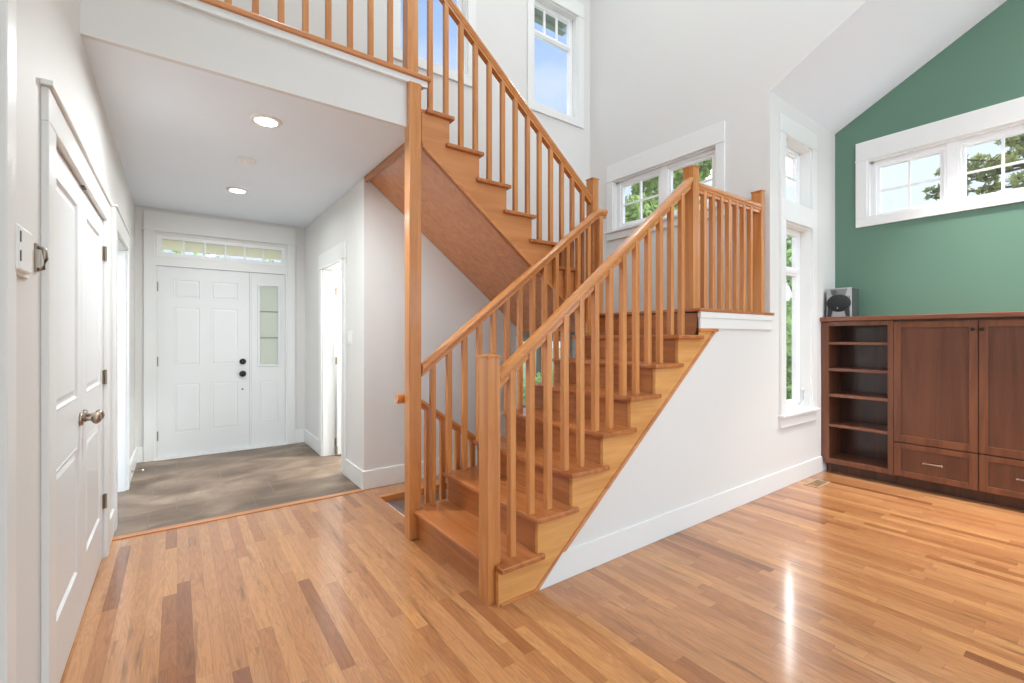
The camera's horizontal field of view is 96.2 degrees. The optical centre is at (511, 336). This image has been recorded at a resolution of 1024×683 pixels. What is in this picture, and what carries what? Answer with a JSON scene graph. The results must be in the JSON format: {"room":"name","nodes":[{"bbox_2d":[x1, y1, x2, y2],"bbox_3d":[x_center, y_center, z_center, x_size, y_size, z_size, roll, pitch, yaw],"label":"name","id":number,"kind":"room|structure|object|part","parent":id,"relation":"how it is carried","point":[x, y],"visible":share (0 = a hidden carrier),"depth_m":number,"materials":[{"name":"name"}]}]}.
{"room":"house entrance hall","nodes":[
{"label":"house entrance hall","id":0,"kind":"room"},
{"bbox_2d":[16,0,134,682],"bbox_3d":[-1.230,-1.800,0.991,0.120,6.200,9.450,0,0,-36],"label":"wall","id":1,"kind":"structure","parent":0,"point":[49,42],"depth_m":1.40,"materials":[{"name":"white paint"}]},
{"bbox_2d":[0,0,15,682],"bbox_3d":[-1.254,0.000,1.140,0.018,2.600,0.080,0,0,-36],"label":"trim","id":2,"kind":"structure","parent":1,"relation":"attached to","point":[7,7],"depth_m":1.12,"materials":[{"name":"white paint"}]},
{"bbox_2d":[16,224,33,278],"bbox_3d":[-1.321,-0.233,1.240,0.026,0.134,0.200,0,0,-36],"label":"wall control box","id":3,"kind":"object","parent":1,"relation":"attached to","point":[24,242],"visible":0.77,"depth_m":1.22,"materials":[{"name":"white plastic"}]},
{"bbox_3d":[-1.328,-0.233,1.234,0.008,0.134,0.200,0,0,-36],"label":"plate","id":4,"kind":"part","parent":3,"relation":"part of","materials":[{"name":"white plastic"}]},
{"bbox_2d":[34,243,48,271],"bbox_3d":[-1.445,-0.242,1.413,0.030,0.085,0.035,0,0,-36],"label":"bracket","id":5,"kind":"object","parent":1,"relation":"attached to","point":[37,247],"visible":1,"depth_m":1.41,"materials":[{"name":"silver metal"}]},
{"bbox_3d":[-1.454,-0.242,1.405,0.006,0.085,0.035,0,0,-36],"label":"plate","id":6,"kind":"part","parent":5,"relation":"part of","materials":[{"name":"silver metal"}]},
{"bbox_2d":[40,78,112,682],"bbox_3d":[-1.998,0.241,2.114,0.182,2.118,1.680,0,0,-36],"label":"door","id":7,"kind":"structure","parent":1,"relation":"in","point":[75,281],"depth_m":1.89,"materials":[{"name":"white paint"}]},
{"bbox_3d":[-1.912,0.370,2.086,0.075,0.060,0.060,0,0,-36],"label":"knob","id":8,"kind":"part","parent":7,"relation":"part of","materials":[{"name":"silver metal"}]},
{"bbox_3d":[-1.976,0.370,2.174,0.075,0.060,0.060,0,0,-36],"label":"knob","id":9,"kind":"part","parent":7,"relation":"part of","materials":[{"name":"silver metal"}]},
{"bbox_2d":[112,204,131,530],"bbox_3d":[-3.035,0.207,3.492,0.150,2.185,1.160,0,0,-36],"label":"door","id":10,"kind":"structure","parent":1,"relation":"in","point":[120,253],"depth_m":3.85,"materials":[{"name":"white paint"}]},
{"bbox_2d":[110,447,136,544],"bbox_3d":[-1.137,1.220,0.978,0.015,0.160,9.320,0,0,-36],"label":"baseboard","id":11,"kind":"structure","parent":1,"relation":"attached to","point":[133,461],"depth_m":3.05,"materials":[{"name":"white paint"}]},
{"bbox_2d":[135,205,340,447],"bbox_3d":[-2.587,-0.030,5.780,3.570,2.660,0.150,0,0,-36],"label":"wall","id":12,"kind":"structure","parent":0,"point":[139,210],"depth_m":5.12,"materials":[{"name":"white paint"}]},
{"bbox_2d":[142,210,296,461],"bbox_3d":[-3.249,-0.010,5.211,1.480,2.620,0.150,0,0,-36],"label":"door","id":13,"kind":"structure","parent":12,"relation":"in","point":[219,332],"depth_m":5.16,"materials":[{"name":"white paint"}]},
{"bbox_3d":[-3.267,-0.973,5.236,1.235,0.225,0.040,0,0,-36],"label":"transom frame","id":14,"kind":"part","parent":13,"relation":"part of","materials":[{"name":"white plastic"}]},
{"bbox_3d":[-3.094,0.425,5.285,0.072,0.072,0.084,0,0,-36],"label":"knob","id":15,"kind":"part","parent":13,"relation":"part of","materials":[{"name":"black metal"}]},
{"bbox_3d":[-2.915,0.268,5.495,0.357,2.041,0.046,0,0,-36],"label":"sidelight panel","id":16,"kind":"part","parent":13,"relation":"part of","materials":[{"name":"white paint"}]},
{"bbox_3d":[-2.894,-0.138,5.471,0.240,0.975,0.018,0,0,-36],"label":"glazing frame","id":17,"kind":"part","parent":13,"relation":"part of","materials":[{"name":"white paint"}]},
{"bbox_3d":[-2.897,-0.138,5.475,0.192,0.927,0.004,0,0,-36],"label":"frosted pane","id":18,"kind":"part","parent":13,"relation":"part of","materials":[{"name":"white glass"}]},
{"bbox_2d":[80,0,405,127],"bbox_3d":[-1.316,-1.518,2.524,1.548,0.315,0.030,0,0,-36],"label":"wall","id":19,"kind":"structure","parent":0,"point":[165,30],"depth_m":2.42,"materials":[{"name":"white paint"}]},
{"bbox_2d":[167,0,427,89],"bbox_3d":[-1.244,-1.660,2.542,1.685,0.040,0.025,0,0,-36],"label":"trim","id":20,"kind":"structure","parent":19,"relation":"attached to","point":[197,5],"depth_m":2.55,"materials":[{"name":"white paint"}]},
{"bbox_2d":[199,0,430,89],"bbox_3d":[-1.260,-1.695,2.581,1.705,0.030,0.145,0,0,-36],"label":"trim","id":21,"kind":"structure","parent":19,"relation":"attached to","point":[217,3],"depth_m":2.59,"materials":[{"name":"brown wood"}]},
{"bbox_2d":[224,0,417,72],"bbox_3d":[-1.305,-2.268,2.594,1.648,1.116,0.092,0,0,-36],"label":"balcony railing","id":22,"kind":"object","parent":21,"relation":"on","point":[410,7],"visible":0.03,"depth_m":2.89,"materials":[{"name":"brown wood"}]},
{"bbox_3d":[-0.675,-2.268,3.054,0.089,1.116,0.092,0,0,-36],"label":"newel post","id":23,"kind":"part","parent":22,"relation":"part of","materials":[{"name":"brown wood"}]},
{"bbox_2d":[82,37,406,226],"bbox_3d":[-1.598,-1.518,4.423,3.570,0.315,3.370,0,0,-36],"label":"ceiling","id":24,"kind":"structure","parent":0,"point":[180,133],"depth_m":3.21,"materials":[{"name":"white paint"}]},
{"bbox_2d":[226,187,248,193],"bbox_3d":[-2.539,-1.354,4.250,0.180,0.012,0.180,0,0,-36],"label":"recessed light","id":25,"kind":"object","parent":24,"relation":"in","point":[237,190],"visible":1,"depth_m":4.23,"materials":[{"name":"white paint"}]},
{"bbox_2d":[238,157,256,165],"bbox_3d":[-2.033,-1.345,3.530,0.128,0.029,0.128,0,0,-36],"label":"smoke detector","id":26,"kind":"object","parent":24,"relation":"attached to","point":[243,160],"visible":1,"depth_m":3.50,"materials":[{"name":"white plastic"}]},
{"bbox_2d":[250,113,281,127],"bbox_3d":[-1.544,-1.354,2.884,0.180,0.012,0.180,0,0,-36],"label":"recessed light","id":27,"kind":"object","parent":24,"relation":"in","point":[264,120],"visible":1,"depth_m":2.87,"materials":[{"name":"white paint"}]},
{"bbox_2d":[305,177,377,470],"bbox_3d":[-1.865,-0.030,4.840,0.120,2.660,2.220,0,0,-36],"label":"wall","id":28,"kind":"structure","parent":0,"point":[352,219],"depth_m":4.09,"materials":[{"name":"white paint"}]},
{"bbox_2d":[317,241,346,475],"bbox_3d":[-1.511,0.200,4.944,0.875,2.200,0.990,0,0,-36],"label":"door","id":29,"kind":"structure","parent":28,"relation":"in","point":[333,259],"depth_m":5.02,"materials":[{"name":"white paint"}]},
{"bbox_2d":[348,331,351,343],"bbox_3d":[-1.488,0.005,4.212,0.010,0.120,0.130,0,0,-36],"label":"light switch","id":30,"kind":"object","parent":28,"relation":"attached to","point":[349,332],"visible":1,"depth_m":4.20,"materials":[{"name":"white plastic"}]},
{"bbox_2d":[220,0,589,468],"bbox_3d":[-0.868,-1.770,4.287,4.350,6.260,0.150,0,0,-36],"label":"wall","id":31,"kind":"structure","parent":0,"point":[449,299],"depth_m":4.42,"materials":[{"name":"white paint"}]},
{"bbox_2d":[137,429,476,489],"bbox_3d":[-1.467,1.220,5.122,4.335,0.160,2.235,0,0,-36],"label":"baseboard","id":32,"kind":"structure","parent":31,"relation":"attached to","point":[380,477],"depth_m":4.09,"materials":[{"name":"white paint"}]},
{"bbox_2d":[393,0,475,87],"bbox_3d":[-0.758,-3.190,4.350,0.892,1.460,0.177,0,0,-36],"label":"window","id":33,"kind":"structure","parent":31,"relation":"in","point":[467,7],"depth_m":4.42,"materials":[{"name":"white paint"}]},
{"bbox_3d":[-0.779,-3.150,4.378,0.700,1.200,0.056,0,0,-36],"label":"sash frame","id":34,"kind":"part","parent":33,"relation":"part of","materials":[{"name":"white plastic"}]},
{"bbox_2d":[516,337,574,408],"bbox_3d":[0.398,0.445,5.182,0.980,0.890,0.195,0,0,-36],"label":"window","id":35,"kind":"structure","parent":31,"relation":"in","point":[572,341],"depth_m":5.39,"materials":[{"name":"white paint"}]},
{"bbox_3d":[0.436,0.445,5.131,0.950,0.890,0.022,0,0,-36],"label":"casing","id":36,"kind":"part","parent":35,"relation":"part of","materials":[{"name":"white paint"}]},
{"bbox_2d":[534,7,566,35],"bbox_3d":[-0.622,-4.140,4.841,3.500,0.360,0.445,0,0,-36],"label":"roof eave","id":37,"kind":"object","parent":31,"relation":"attached to","point":[538,15],"visible":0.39,"depth_m":5.82,"materials":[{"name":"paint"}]},
{"bbox_2d":[527,0,584,128],"bbox_3d":[0.462,-3.190,5.239,0.852,1.460,0.177,0,0,-36],"label":"window","id":38,"kind":"structure","parent":31,"relation":"in","point":[570,13],"depth_m":5.33,"materials":[{"name":"white paint"}]},
{"bbox_3d":[0.441,-3.150,5.267,0.660,1.200,0.056,0,0,-36],"label":"sash frame","id":39,"kind":"part","parent":38,"relation":"part of","materials":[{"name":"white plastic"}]},
{"bbox_2d":[389,489,446,510],"bbox_3d":[0.178,2.130,4.288,2.900,1.540,1.140,0,0,-36],"label":"wall","id":40,"kind":"structure","parent":0,"point":[400,503],"depth_m":3.88,"materials":[{"name":"white paint"}]},
{"bbox_2d":[378,482,446,517],"bbox_3d":[0.223,1.323,4.197,2.674,0.054,0.839,0,0,-36],"label":"trim","id":41,"kind":"structure","parent":40,"relation":"attached to","point":[401,494],"depth_m":3.80,"materials":[{"name":"brown wood"}]},
{"bbox_2d":[60,438,1023,682],"bbox_3d":[0.536,1.330,2.278,7.450,0.060,9.450,0,0,-36],"label":"floor","id":42,"kind":"structure","parent":0,"point":[850,578],"depth_m":2.30,"materials":[{"name":"brown wood"}]},
{"bbox_2d":[112,489,364,540],"bbox_3d":[-1.919,1.297,3.421,1.630,0.006,0.060,0,0,-36],"label":"trim","id":43,"kind":"structure","parent":42,"relation":"on","point":[357,490],"depth_m":3.31,"materials":[{"name":"brown wood"}]},
{"bbox_2d":[405,80,420,539],"bbox_3d":[-0.644,-0.170,2.988,0.084,2.940,0.078,0,0,-36],"label":"support post","id":44,"kind":"object","parent":42,"relation":"on","point":[413,89],"visible":0.81,"depth_m":2.96,"materials":[{"name":"brown wood"}]},
{"bbox_2d":[414,313,718,606],"bbox_3d":[0.420,0.565,3.168,1.957,1.471,1.025,0,0,-36],"label":"staircase","id":45,"kind":"structure","parent":42,"relation":"on","point":[449,528],"depth_m":2.79,"materials":[{"name":"brown wood"}]},
{"bbox_2d":[421,209,607,505],"bbox_3d":[0.108,-0.002,3.516,1.742,2.229,0.074,0,0,-36],"label":"stair railing","id":46,"kind":"object","parent":45,"relation":"on","point":[445,350],"visible":0.77,"depth_m":3.39,"materials":[{"name":"brown wood"}]},
{"bbox_3d":[0.108,-0.430,3.516,1.742,1.374,0.074,0,0,-36],"label":"handrail","id":47,"kind":"part","parent":46,"relation":"part of","materials":[{"name":"brown wood"}]},
{"bbox_2d":[477,164,765,605],"bbox_3d":[0.974,0.033,3.066,2.774,2.534,0.095,0,0,-36],"label":"stair railing","id":48,"kind":"object","parent":45,"relation":"on","point":[492,376],"visible":0.84,"depth_m":2.75,"materials":[{"name":"brown wood"}]},
{"bbox_3d":[-0.112,0.691,2.275,0.086,1.219,0.095,0,0,-36],"label":"newel post","id":49,"kind":"part","parent":48,"relation":"part of","materials":[{"name":"brown wood"}]},
{"bbox_3d":[0.588,-0.437,2.776,1.648,1.394,0.074,0,0,-36],"label":"handrail","id":50,"kind":"part","parent":48,"relation":"part of","materials":[{"name":"brown wood"}]},
{"bbox_3d":[1.282,-0.712,3.291,0.086,1.023,0.095,0,0,-36],"label":"newel post","id":51,"kind":"part","parent":48,"relation":"part of","materials":[{"name":"brown wood"}]},
{"bbox_3d":[1.685,-1.074,3.574,0.910,0.082,0.074,0,0,-36],"label":"handrail","id":52,"kind":"part","parent":48,"relation":"part of","materials":[{"name":"brown wood"}]},
{"bbox_3d":[2.069,-0.717,3.864,0.065,1.033,0.095,0,0,-36],"label":"newel post","id":53,"kind":"part","parent":48,"relation":"part of","materials":[{"name":"brown wood"}]},
{"bbox_3d":[0.790,0.631,2.842,1.703,1.338,0.030,0,0,-36],"label":"moulding","id":54,"kind":"part","parent":45,"relation":"part of","materials":[{"name":"brown wood"}]},
{"bbox_2d":[803,479,830,487],"bbox_3d":[2.706,1.298,4.071,0.270,0.005,0.120,0,0,-36],"label":"floor vent","id":55,"kind":"object","parent":42,"relation":"in","point":[817,483],"visible":1,"depth_m":4.07,"materials":[{"name":"beige wood"}]},
{"bbox_2d":[821,320,896,483],"bbox_3d":[3.292,0.575,4.320,0.350,1.450,0.552,0,0,-36],"label":"bookcase","id":56,"kind":"object","parent":42,"relation":"on","point":[857,357],"visible":0.92,"depth_m":4.40,"materials":[{"name":"brown wood"}]},
{"bbox_3d":[3.158,0.576,4.521,0.329,1.448,0.028,0,0,-36],"label":"panel","id":57,"kind":"part","parent":56,"relation":"part of","materials":[{"name":"brown wood"}]},
{"bbox_3d":[3.296,0.842,4.309,0.332,0.026,0.478,0,0,-36],"label":"shelf","id":58,"kind":"part","parent":56,"relation":"part of","materials":[{"name":"brown wood"}]},
{"bbox_3d":[3.296,0.554,4.309,0.332,0.028,0.478,0,0,-36],"label":"shelf","id":59,"kind":"part","parent":56,"relation":"part of","materials":[{"name":"brown wood"}]},
{"bbox_3d":[3.296,0.310,4.309,0.332,0.028,0.478,0,0,-36],"label":"shelf","id":60,"kind":"part","parent":56,"relation":"part of","materials":[{"name":"brown wood"}]},
{"bbox_3d":[3.296,0.060,4.309,0.332,0.024,0.478,0,0,-36],"label":"shelf","id":61,"kind":"part","parent":56,"relation":"part of","materials":[{"name":"brown wood"}]},
{"bbox_3d":[3.302,1.169,4.313,0.318,0.023,0.478,0,0,-36],"label":"shelf","id":62,"kind":"part","parent":56,"relation":"part of","materials":[{"name":"brown wood"}]},
{"bbox_3d":[3.435,0.530,4.409,0.010,1.360,0.478,0,0,-36],"label":"panel","id":63,"kind":"part","parent":56,"relation":"part of","materials":[{"name":"brown wood"}]},
{"bbox_2d":[894,317,1023,509],"bbox_3d":[3.751,0.576,3.661,0.384,1.448,1.052,0,0,-36],"label":"cabinet","id":64,"kind":"object","parent":42,"relation":"on","point":[959,383],"visible":1,"depth_m":3.66,"materials":[{"name":"brown wood"}]},
{"bbox_2d":[820,311,1023,321],"bbox_3d":[3.594,-0.169,3.876,0.385,0.039,1.628,0,0,-36],"label":"countertop","id":65,"kind":"structure","parent":64,"relation":"on","point":[1017,313],"depth_m":3.79,"materials":[{"name":"brown wood"}]},
{"bbox_2d":[827,287,858,316],"bbox_3d":[3.180,-0.326,4.423,0.240,0.278,0.204,0,0,-36],"label":"speaker","id":66,"kind":"object","parent":65,"relation":"on","point":[841,302],"visible":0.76,"depth_m":4.35},
{"bbox_2d":[827,294,850,316],"bbox_3d":[3.105,-0.300,4.369,0.051,0.211,0.201,0,0,-36],"label":"grille","id":67,"kind":"object","parent":66,"relation":"attached to","point":[838,305],"depth_m":4.35,"materials":[{"name":"grey plastic"}]},
{"bbox_3d":[3.454,1.050,3.771,0.032,0.016,0.128,0,0,-36],"label":"handle","id":68,"kind":"part","parent":64,"relation":"part of","materials":[{"name":"silver metal"}]},
{"bbox_3d":[3.481,1.054,3.791,0.006,0.193,0.420,0,0,-36],"label":"panel","id":69,"kind":"part","parent":64,"relation":"part of","materials":[{"name":"brown wood"}]},
{"bbox_3d":[3.481,0.382,3.791,0.006,0.924,0.420,0,0,-36],"label":"panel","id":70,"kind":"part","parent":64,"relation":"part of","materials":[{"name":"brown wood"}]},
{"bbox_3d":[3.476,1.054,3.787,0.020,0.283,0.520,0,0,-36],"label":"drawer","id":71,"kind":"part","parent":64,"relation":"part of","materials":[{"name":"brown wood"}]},
{"bbox_3d":[3.476,0.385,3.787,0.020,1.034,0.520,0,0,-36],"label":"door","id":72,"kind":"part","parent":64,"relation":"part of","materials":[{"name":"brown wood"}]},
{"bbox_3d":[3.786,1.054,3.362,0.020,0.283,0.520,0,0,-36],"label":"drawer","id":73,"kind":"part","parent":64,"relation":"part of","materials":[{"name":"brown wood"}]},
{"bbox_3d":[3.786,0.385,3.362,0.020,1.034,0.520,0,0,-36],"label":"door","id":74,"kind":"part","parent":64,"relation":"part of","materials":[{"name":"brown wood"}]},
{"bbox_3d":[3.791,1.054,3.366,0.006,0.193,0.420,0,0,-36],"label":"panel","id":75,"kind":"part","parent":64,"relation":"part of","materials":[{"name":"brown wood"}]},
{"bbox_3d":[3.791,0.382,3.366,0.006,0.924,0.420,0,0,-36],"label":"panel","id":76,"kind":"part","parent":64,"relation":"part of","materials":[{"name":"brown wood"}]},
{"bbox_2d":[567,91,834,549],"bbox_3d":[1.706,-0.377,3.592,4.010,3.354,0.135,0,0,-36],"label":"wall","id":77,"kind":"structure","parent":0,"point":[712,436],"depth_m":3.55,"materials":[{"name":"white paint"}]},
{"bbox_2d":[539,456,826,589],"bbox_3d":[1.601,1.224,3.434,3.635,0.148,0.027,0,0,-36],"label":"baseboard","id":78,"kind":"structure","parent":77,"relation":"attached to","point":[576,560],"depth_m":2.99,"materials":[{"name":"white paint"}]},
{"bbox_2d":[779,113,817,210],"bbox_3d":[2.545,-1.550,4.190,0.742,0.720,0.166,0,0,-36],"label":"window","id":79,"kind":"structure","parent":77,"relation":"in","point":[797,143],"depth_m":4.29,"materials":[{"name":"white paint"}]},
{"bbox_3d":[2.513,-1.470,4.234,0.550,0.560,0.056,0,0,-36],"label":"sash frame","id":80,"kind":"part","parent":79,"relation":"part of","materials":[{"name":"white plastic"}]},
{"bbox_2d":[778,197,820,427],"bbox_3d":[2.550,-0.205,4.183,0.760,1.970,0.184,0,0,-36],"label":"window","id":81,"kind":"structure","parent":77,"relation":"in","point":[802,408],"depth_m":4.30,"materials":[{"name":"white paint"}]},
{"bbox_3d":[2.513,-0.170,4.234,0.550,1.680,0.056,0,0,-36],"label":"sash frame","id":82,"kind":"part","parent":81,"relation":"part of","materials":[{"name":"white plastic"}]},
{"bbox_3d":[2.584,-1.100,4.136,0.730,0.180,0.022,0,0,-36],"label":"casing","id":83,"kind":"part","parent":81,"relation":"part of","materials":[{"name":"white paint"}]},
{"bbox_3d":[2.563,0.673,4.165,0.760,0.033,0.140,0,0,-36],"label":"sill","id":84,"kind":"part","parent":81,"relation":"part of","materials":[{"name":"white paint"}]},
{"bbox_3d":[2.715,0.570,4.315,0.084,0.186,0.026,0,0,-22],"label":"crank handle","id":85,"kind":"part","parent":81,"relation":"part of","materials":[{"name":"white plastic"}]},
{"bbox_2d":[590,0,866,312],"bbox_3d":[3.030,-1.000,2.736,0.120,7.800,7.250,0,0,-36],"label":"wall","id":86,"kind":"structure","parent":0,"point":[662,72],"depth_m":4.46,"materials":[{"name":"white paint"}]},
{"bbox_2d":[523,308,773,331],"bbox_3d":[1.122,-0.128,4.346,1.090,0.146,2.100,0,0,-36],"label":"landing","id":87,"kind":"object","parent":86,"relation":"attached to","point":[707,318],"depth_m":3.47,"materials":[{"name":"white wood"}]},
{"bbox_2d":[365,108,575,328],"bbox_3d":[-0.237,-0.851,3.958,1.700,1.669,1.115,0,0,-36],"label":"staircase","id":88,"kind":"structure","parent":87,"relation":"on","point":[466,215],"depth_m":3.62,"materials":[{"name":"brown wood"}]},
{"bbox_3d":[0.051,-0.653,3.528,1.620,1.270,0.040,0,0,-36],"label":"moulding","id":89,"kind":"part","parent":88,"relation":"part of","materials":[{"name":"brown wood"}]},
{"bbox_2d":[427,0,598,283],"bbox_3d":[0.056,-1.311,3.586,1.706,2.502,0.092,0,0,-36],"label":"stair railing","id":90,"kind":"object","parent":88,"relation":"on","point":[588,193],"visible":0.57,"depth_m":3.54,"materials":[{"name":"brown wood"}]},
{"bbox_3d":[0.025,-1.865,3.564,1.630,1.396,0.074,0,0,-36],"label":"handrail","id":91,"kind":"part","parent":90,"relation":"part of","materials":[{"name":"brown wood"}]},
{"bbox_3d":[0.712,-0.733,4.065,0.082,1.346,0.092,0,0,-36],"label":"newel post","id":92,"kind":"part","parent":90,"relation":"part of","materials":[{"name":"brown wood"}]},
{"bbox_2d":[604,121,725,240],"bbox_3d":[1.545,-1.525,4.734,0.165,0.850,1.430,0,0,-36],"label":"window","id":93,"kind":"structure","parent":86,"relation":"in","point":[682,152],"depth_m":4.70,"materials":[{"name":"white paint"}]},
{"bbox_3d":[1.512,-1.196,4.711,0.085,0.033,1.430,0,0,-36],"label":"sill","id":94,"kind":"part","parent":93,"relation":"part of","materials":[{"name":"white paint"}]},
{"bbox_3d":[1.559,-1.480,4.745,0.058,0.560,1.230,0,0,-36],"label":"sash frame","id":95,"kind":"part","parent":93,"relation":"part of","materials":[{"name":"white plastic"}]},
{"bbox_2d":[770,0,1006,133],"bbox_3d":[4.251,-3.470,2.258,1.530,2.847,5.040,0,0,-36],"label":"ceiling","id":96,"kind":"structure","parent":0,"point":[882,43],"depth_m":3.80,"materials":[{"name":"white paint"}]},
{"bbox_2d":[835,0,1023,315],"bbox_3d":[4.771,-1.747,2.715,0.150,6.093,5.165,0,0,-36],"label":"wall","id":97,"kind":"structure","parent":0,"point":[969,261],"depth_m":3.99,"materials":[{"name":"green paint"}]},
{"bbox_2d":[855,97,1023,227],"bbox_3d":[3.861,-1.475,3.941,0.177,0.820,1.492,0,0,-36],"label":"window","id":98,"kind":"structure","parent":97,"relation":"in","point":[1003,120],"depth_m":4.00,"materials":[{"name":"white paint"}]},
{"bbox_3d":[3.867,-1.423,3.946,0.058,0.555,1.300,0,0,-36],"label":"sash frame","id":99,"kind":"part","parent":98,"relation":"part of","materials":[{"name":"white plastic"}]},
{"bbox_3d":[0.120,2.950,4.265,3.020,0.100,1.350,0,0,-36],"label":"floor","id":100,"kind":"structure","parent":0,"visible":0},
{"bbox_2d":[386,502,404,516],"bbox_3d":[-0.137,2.127,3.947,1.770,1.545,0.819,0,0,-36],"label":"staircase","id":101,"kind":"structure","parent":100,"relation":"on","point":[399,510],"depth_m":3.82,"materials":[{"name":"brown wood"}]},
{"bbox_2d":[395,393,475,503],"bbox_3d":[-0.441,1.028,3.249,0.785,1.305,0.056,0,0,-36],"label":"stair railing","id":102,"kind":"object","parent":101,"relation":"on","point":[399,398],"visible":0.39,"depth_m":3.20,"materials":[{"name":"brown wood"}]},
{"bbox_3d":[-0.441,0.644,3.249,0.785,0.538,0.056,0,0,-36],"label":"handrail","id":103,"kind":"part","parent":102,"relation":"part of","materials":[{"name":"brown wood"}]},
{"label":"outside","id":104,"kind":"structure","parent":0,"visible":0},
{"bbox_2d":[523,348,790,401],"bbox_3d":[0.336,2.100,24.998,90.000,0.400,80.000,0,0,-36],"label":"ground","id":105,"kind":"structure","parent":104,"point":[524,364],"depth_m":27.71,"materials":[{"name":"green plant"}]},
{"bbox_2d":[162,250,280,262],"bbox_3d":[-5.646,-0.059,8.375,4.141,4.017,1.993,0,0,-36],"label":"shrub","id":106,"kind":"object","parent":105,"relation":"on","point":[177,252],"visible":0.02,"depth_m":8.22,"materials":[{"name":"green plant"}]},
{"bbox_2d":[536,346,540,377],"bbox_3d":[0.980,-2.584,15.613,1.519,9.372,2.059,0,0,17],"label":"tree","id":107,"kind":"object","parent":105,"relation":"on","point":[538,351],"visible":0.02,"depth_m":15.43,"materials":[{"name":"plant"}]},
{"bbox_2d":[523,367,553,403],"bbox_3d":[0.994,1.246,8.127,2.808,1.904,1.722,0,0,-36],"label":"shrub","id":108,"kind":"object","parent":105,"relation":"on","point":[538,379],"visible":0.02,"depth_m":7.94,"materials":[{"name":"green plant"}]},
{"bbox_2d":[625,159,711,222],"bbox_3d":[3.607,-2.003,10.223,4.096,8.209,2.847,0,0,-36],"label":"tree","id":109,"kind":"object","parent":105,"relation":"on","point":[632,212],"visible":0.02,"depth_m":9.38,"materials":[{"name":"green plant"}]},
{"bbox_2d":[786,308,791,399],"bbox_3d":[4.523,0.753,7.874,2.389,2.621,2.228,0,0,-36],"label":"shrub","id":110,"kind":"object","parent":105,"relation":"on","point":[788,314],"visible":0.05,"depth_m":7.42,"materials":[{"name":"green plant"}]},
{"bbox_2d":[786,236,791,328],"bbox_3d":[6.738,-0.383,10.649,2.308,4.973,2.138,0,0,-7],"label":"tree","id":111,"kind":"object","parent":105,"relation":"on","point":[788,245],"visible":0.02,"depth_m":10.23,"materials":[{"name":"green plant"}]},
{"bbox_2d":[921,134,1023,200],"bbox_3d":[10.060,-2.800,8.398,4.570,9.800,4.939,0,0,16],"label":"tree","id":112,"kind":"object","parent":105,"relation":"on","point":[1017,142],"visible":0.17,"depth_m":9.05,"materials":[{"name":"green plant"}]}
]}

